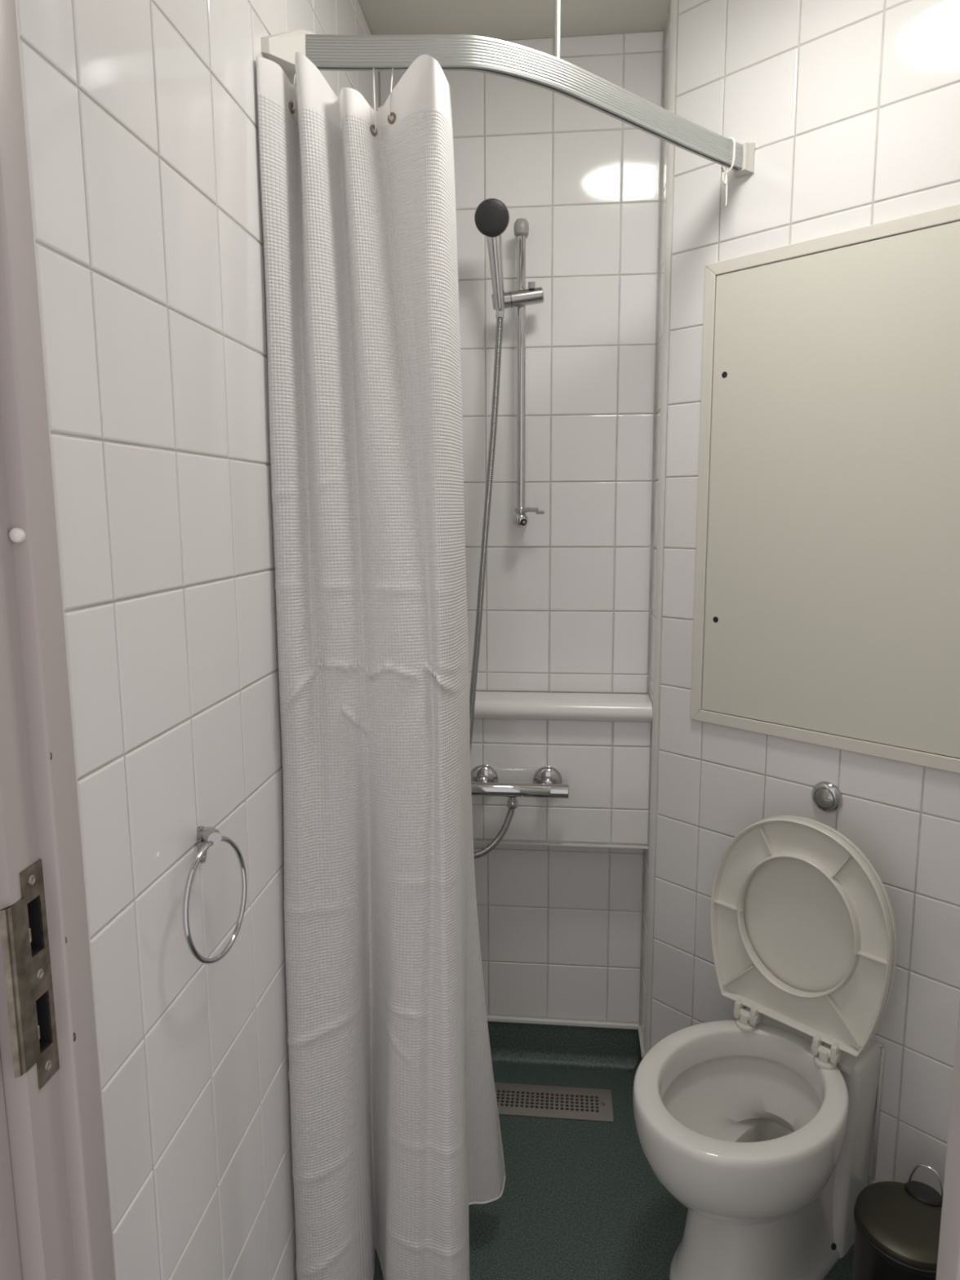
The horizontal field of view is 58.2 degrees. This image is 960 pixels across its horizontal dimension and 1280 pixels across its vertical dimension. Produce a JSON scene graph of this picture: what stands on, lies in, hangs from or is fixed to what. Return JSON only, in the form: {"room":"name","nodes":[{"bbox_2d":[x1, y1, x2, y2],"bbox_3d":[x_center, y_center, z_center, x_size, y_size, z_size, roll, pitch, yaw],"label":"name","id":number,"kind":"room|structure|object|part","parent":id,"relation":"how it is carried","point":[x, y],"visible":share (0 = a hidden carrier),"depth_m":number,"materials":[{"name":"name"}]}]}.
{"room":"bathroom","nodes":[
{"label":"bathroom","id":0,"kind":"room"},
{"bbox_2d":[16,0,378,1279],"bbox_3d":[-0.311,-0.013,1.425,0.052,2.400,1.422,1,9,6],"label":"wall","id":1,"kind":"structure","parent":0,"point":[141,115],"depth_m":0.94,"materials":[{"name":"tile"}]},
{"bbox_2d":[15,0,116,1279],"bbox_3d":[-0.361,0.274,0.769,0.012,2.030,0.028,1,9,6],"label":"trim","id":2,"kind":"structure","parent":1,"relation":"attached to","point":[15,0],"depth_m":0.73,"materials":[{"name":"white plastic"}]},
{"bbox_2d":[182,826,247,964],"bbox_3d":[-0.313,0.293,0.993,0.042,0.152,0.141,1,9,6],"label":"towel ring","id":3,"kind":"object","parent":1,"relation":"attached to","point":[206,837],"visible":1,"depth_m":0.99,"materials":[{"name":"grey metal"}]},
{"bbox_3d":[-0.327,0.241,1.015,0.005,0.045,0.017,1,9,6],"label":"wall plate","id":4,"kind":"part","parent":3,"relation":"part of","materials":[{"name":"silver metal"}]},
{"bbox_3d":[-0.315,0.227,1.000,0.019,0.024,0.043,-7,11,-39],"label":"arm","id":5,"kind":"part","parent":3,"relation":"part of","materials":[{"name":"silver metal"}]},
{"bbox_2d":[260,0,755,177],"bbox_3d":[0.113,-1.029,1.364,0.929,0.378,0.168,-4,9,-24],"label":"rail","id":6,"kind":"object","parent":1,"relation":"attached to","point":[453,52],"visible":0.97,"depth_m":1.27,"materials":[{"name":"silver metal"}]},
{"bbox_2d":[292,72,295,110],"bbox_3d":[-0.267,-0.797,1.242,0.005,0.082,0.049,-1,9,-5],"label":"curtain hook","id":7,"kind":"object","parent":6,"relation":"hanging from","point":[295,73],"visible":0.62,"depth_m":1.23,"materials":[{"name":"white plastic"}]},
{"bbox_2d":[373,67,376,133],"bbox_3d":[-0.154,-0.790,1.258,0.005,0.102,0.024,-2,9,-9],"label":"curtain hook","id":8,"kind":"object","parent":6,"relation":"hanging from","point":[373,68],"visible":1,"depth_m":1.25,"materials":[{"name":"white plastic"}]},
{"bbox_2d":[256,52,506,1279],"bbox_3d":[-0.129,0.132,1.392,0.312,1.936,0.361,1,9,6],"label":"shower curtain","id":9,"kind":"object","parent":6,"relation":"hanging from","point":[395,1127],"visible":1,"depth_m":1.28,"materials":[{"name":"white fabric"}]},
{"bbox_2d":[389,67,393,120],"bbox_3d":[-0.129,-0.798,1.255,0.005,0.085,0.025,1,9,6],"label":"curtain hook","id":10,"kind":"object","parent":6,"relation":"hanging from","point":[392,68],"visible":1,"depth_m":1.25,"materials":[{"name":"white plastic"}]},
{"bbox_3d":[0.117,-1.042,1.293,0.009,0.330,0.009,-5,10,-27],"label":"ceiling rod","id":11,"kind":"part","parent":6,"relation":"part of","materials":[{"name":"silver metal"}]},
{"bbox_2d":[720,137,735,206],"bbox_3d":[0.459,-0.869,1.600,0.030,0.117,0.015,6,11,38],"label":"curtain ring","id":12,"kind":"object","parent":6,"relation":"hanging from","point":[725,183],"visible":1,"depth_m":1.60,"materials":[{"name":"white plastic"}]},
{"bbox_2d":[357,0,671,40],"bbox_3d":[0.384,-1.209,1.118,1.489,0.050,1.542,1,9,6],"label":"ceiling","id":13,"kind":"structure","parent":0,"point":[501,20],"depth_m":1.78,"materials":[{"name":"white paint"}]},
{"bbox_2d":[377,31,665,1023],"bbox_3d":[0.093,-0.113,2.066,0.719,2.400,0.052,1,9,6],"label":"wall","id":14,"kind":"structure","parent":0,"point":[566,602],"depth_m":1.98,"materials":[{"name":"tile"}]},
{"bbox_2d":[491,217,544,527],"bbox_3d":[0.087,-0.584,1.921,0.118,0.662,0.094,1,9,6],"label":"slide bar","id":15,"kind":"object","parent":14,"relation":"attached to","point":[522,297],"visible":1,"depth_m":1.89,"materials":[{"name":"silver metal"}]},
{"bbox_2d":[474,198,509,311],"bbox_3d":[0.028,-0.808,1.819,0.073,0.207,0.092,1,9,6],"label":"handset","id":16,"kind":"object","parent":15,"relation":"attached to","point":[491,215],"visible":1,"depth_m":1.79,"materials":[{"name":"silver metal"}]},
{"bbox_2d":[469,310,515,858],"bbox_3d":[0.012,-0.105,1.933,0.140,1.227,0.084,1,9,6],"label":"shower hose","id":17,"kind":"object","parent":16,"relation":"hanging from","point":[500,315],"visible":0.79,"depth_m":1.91,"materials":[{"name":"silver metal"}]},
{"bbox_3d":[0.034,-0.787,1.835,0.032,0.161,0.067,2,9,18],"label":"handle","id":18,"kind":"part","parent":16,"relation":"part of","materials":[{"name":"silver metal"}]},
{"bbox_3d":[0.111,-0.764,1.859,0.015,0.016,0.016,1,9,6],"label":"release knob","id":19,"kind":"part","parent":15,"relation":"part of","materials":[{"name":"grey plastic"}]},
{"bbox_3d":[0.120,-0.291,1.943,0.050,0.015,0.010,1,9,6],"label":"lever","id":20,"kind":"part","parent":15,"relation":"part of","materials":[{"name":"grey plastic"}]},
{"bbox_2d":[471,764,568,808],"bbox_3d":[0.061,0.338,1.984,0.284,0.084,0.076,1,9,6],"label":"mixer bar","id":21,"kind":"object","parent":14,"relation":"attached to","point":[547,780],"visible":0.86,"depth_m":1.95,"materials":[{"name":"silver metal"}]},
{"bbox_3d":[0.180,0.342,1.950,0.042,0.032,0.032,1,9,6],"label":"control knob","id":22,"kind":"part","parent":21,"relation":"part of","materials":[{"name":"silver metal"}]},
{"bbox_2d":[486,1014,639,1071],"bbox_3d":[0.095,1.022,2.200,0.619,0.115,0.028,1,9,6],"label":"baseboard","id":23,"kind":"structure","parent":14,"relation":"attached to","point":[513,1040],"depth_m":2.20,"materials":[{"name":"green plastic"}]},
{"bbox_2d":[373,1062,854,1279],"bbox_3d":[0.341,1.280,1.051,1.409,0.050,2.352,1,9,6],"label":"floor","id":24,"kind":"structure","parent":0,"point":[580,1199],"depth_m":1.75,"materials":[{"name":"green plastic"}]},
{"bbox_2d":[494,1082,613,1122],"bbox_3d":[0.127,1.099,2.060,0.374,0.005,0.110,1,9,6],"label":"floor drain","id":25,"kind":"object","parent":24,"relation":"on","point":[513,1099],"visible":0.77,"depth_m":2.05,"materials":[{"name":"silver metal"}]},
{"bbox_2d":[632,815,897,1279],"bbox_3d":[0.488,0.758,1.544,0.501,0.832,0.349,-8,12,-42],"label":"toilet","id":26,"kind":"object","parent":24,"relation":"on","point":[759,1123],"visible":1,"depth_m":1.58,"materials":[{"name":"white ceramic"}]},
{"bbox_3d":[0.586,0.526,1.601,0.041,0.392,0.349,-8,12,-42],"label":"seat","id":27,"kind":"part","parent":26,"relation":"part of","materials":[{"name":"white plastic"}]},
{"bbox_3d":[0.599,0.524,1.613,0.032,0.392,0.349,-8,12,-42],"label":"lid","id":28,"kind":"part","parent":26,"relation":"part of","materials":[{"name":"white plastic"}]},
{"bbox_2d":[852,1164,943,1279],"bbox_3d":[0.692,1.050,1.411,0.171,0.292,0.214,8,12,43],"label":"pedal bin","id":29,"kind":"object","parent":24,"relation":"on","point":[898,1224],"visible":0.9,"depth_m":1.40,"materials":[{"name":"black metal"}]},
{"bbox_3d":[0.759,0.915,1.465,0.057,0.043,0.010,8,12,42],"label":"wire handle","id":30,"kind":"part","parent":29,"relation":"part of","materials":[{"name":"silver metal"}]},
{"bbox_2d":[640,4,671,1045],"bbox_3d":[0.400,-0.099,1.961,0.014,2.400,0.135,1,9,6],"label":"wall","id":31,"kind":"structure","parent":0,"point":[668,25],"depth_m":1.91,"materials":[{"name":"tile"}]},
{"bbox_2d":[629,1023,644,1095],"bbox_3d":[0.386,1.032,2.124,0.028,0.115,0.117,1,9,6],"label":"baseboard","id":32,"kind":"structure","parent":31,"relation":"attached to","point":[642,1054],"depth_m":2.14,"materials":[{"name":"green plastic"}]},
{"bbox_2d":[649,0,959,1195],"bbox_3d":[0.722,-0.038,1.551,0.022,2.400,0.946,-8,12,-42],"label":"wall","id":33,"kind":"structure","parent":0,"point":[850,109],"depth_m":1.60,"materials":[{"name":"tile"}]},
{"bbox_2d":[470,719,651,848],"bbox_3d":[0.089,0.323,2.060,0.625,0.310,0.087,1,9,6],"label":"wall","id":34,"kind":"structure","parent":33,"relation":"attached to","point":[606,766],"depth_m":2.01,"materials":[{"name":"tile"}]},
{"bbox_2d":[469,691,652,722],"bbox_3d":[0.087,0.156,2.021,0.615,0.046,0.111,1,9,6],"label":"pipe","id":35,"kind":"object","parent":34,"relation":"on","point":[554,706],"visible":0.66,"depth_m":1.97,"materials":[{"name":"white plastic"}]},
{"bbox_2d":[644,0,678,1054],"bbox_3d":[0.391,-0.137,1.883,0.005,2.300,0.018,-7,11,-37],"label":"trim","id":36,"kind":"structure","parent":33,"relation":"attached to","point":[674,3],"depth_m":1.86,"materials":[{"name":"white plastic"}]},
{"bbox_2d":[690,204,959,773],"bbox_3d":[0.711,-0.247,1.507,0.012,0.924,0.762,-8,12,-42],"label":"access panel","id":37,"kind":"object","parent":33,"relation":"attached to","point":[827,601],"visible":1,"depth_m":1.57,"materials":[{"name":"white paint"}]},
{"bbox_2d":[811,781,842,813],"bbox_3d":[0.658,0.301,1.645,0.019,0.060,0.060,-8,12,-42],"label":"button","id":38,"kind":"object","parent":33,"relation":"attached to","point":[826,796],"visible":1,"depth_m":1.64,"materials":[{"name":"silver metal"}]},
{"bbox_3d":[0.299,0.105,0.628,1.447,2.400,0.079,1,9,6],"label":"wall","id":39,"kind":"structure","parent":0,"visible":0},
{"bbox_2d":[0,0,959,1279],"bbox_3d":[0.013,0.274,0.661,0.896,2.060,0.120,1,9,6],"label":"door frame","id":40,"kind":"structure","parent":39,"relation":"attached to","point":[55,1218],"depth_m":0.70,"materials":[{"name":"grey paint"}]},
{"bbox_3d":[-0.412,0.275,0.666,0.050,2.060,0.044,1,9,6],"label":"architrave","id":41,"kind":"part","parent":40,"relation":"part of","materials":[{"name":"grey paint"}]},
{"bbox_2d":[8,527,26,542],"bbox_3d":[-0.358,-0.081,0.666,0.012,0.012,0.008,1,9,6],"label":"buffer","id":42,"kind":"object","parent":40,"relation":"attached to","point":[17,535],"visible":1,"depth_m":0.66,"materials":[{"name":"white plastic"}]},
{"bbox_2d":[0,858,59,1088],"bbox_3d":[-0.374,0.277,0.701,0.026,0.188,0.051,1,9,6],"label":"strike plate","id":43,"kind":"object","parent":40,"relation":"attached to","point":[24,931],"visible":0.98,"depth_m":0.70,"materials":[{"name":"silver metal"}]}
]}

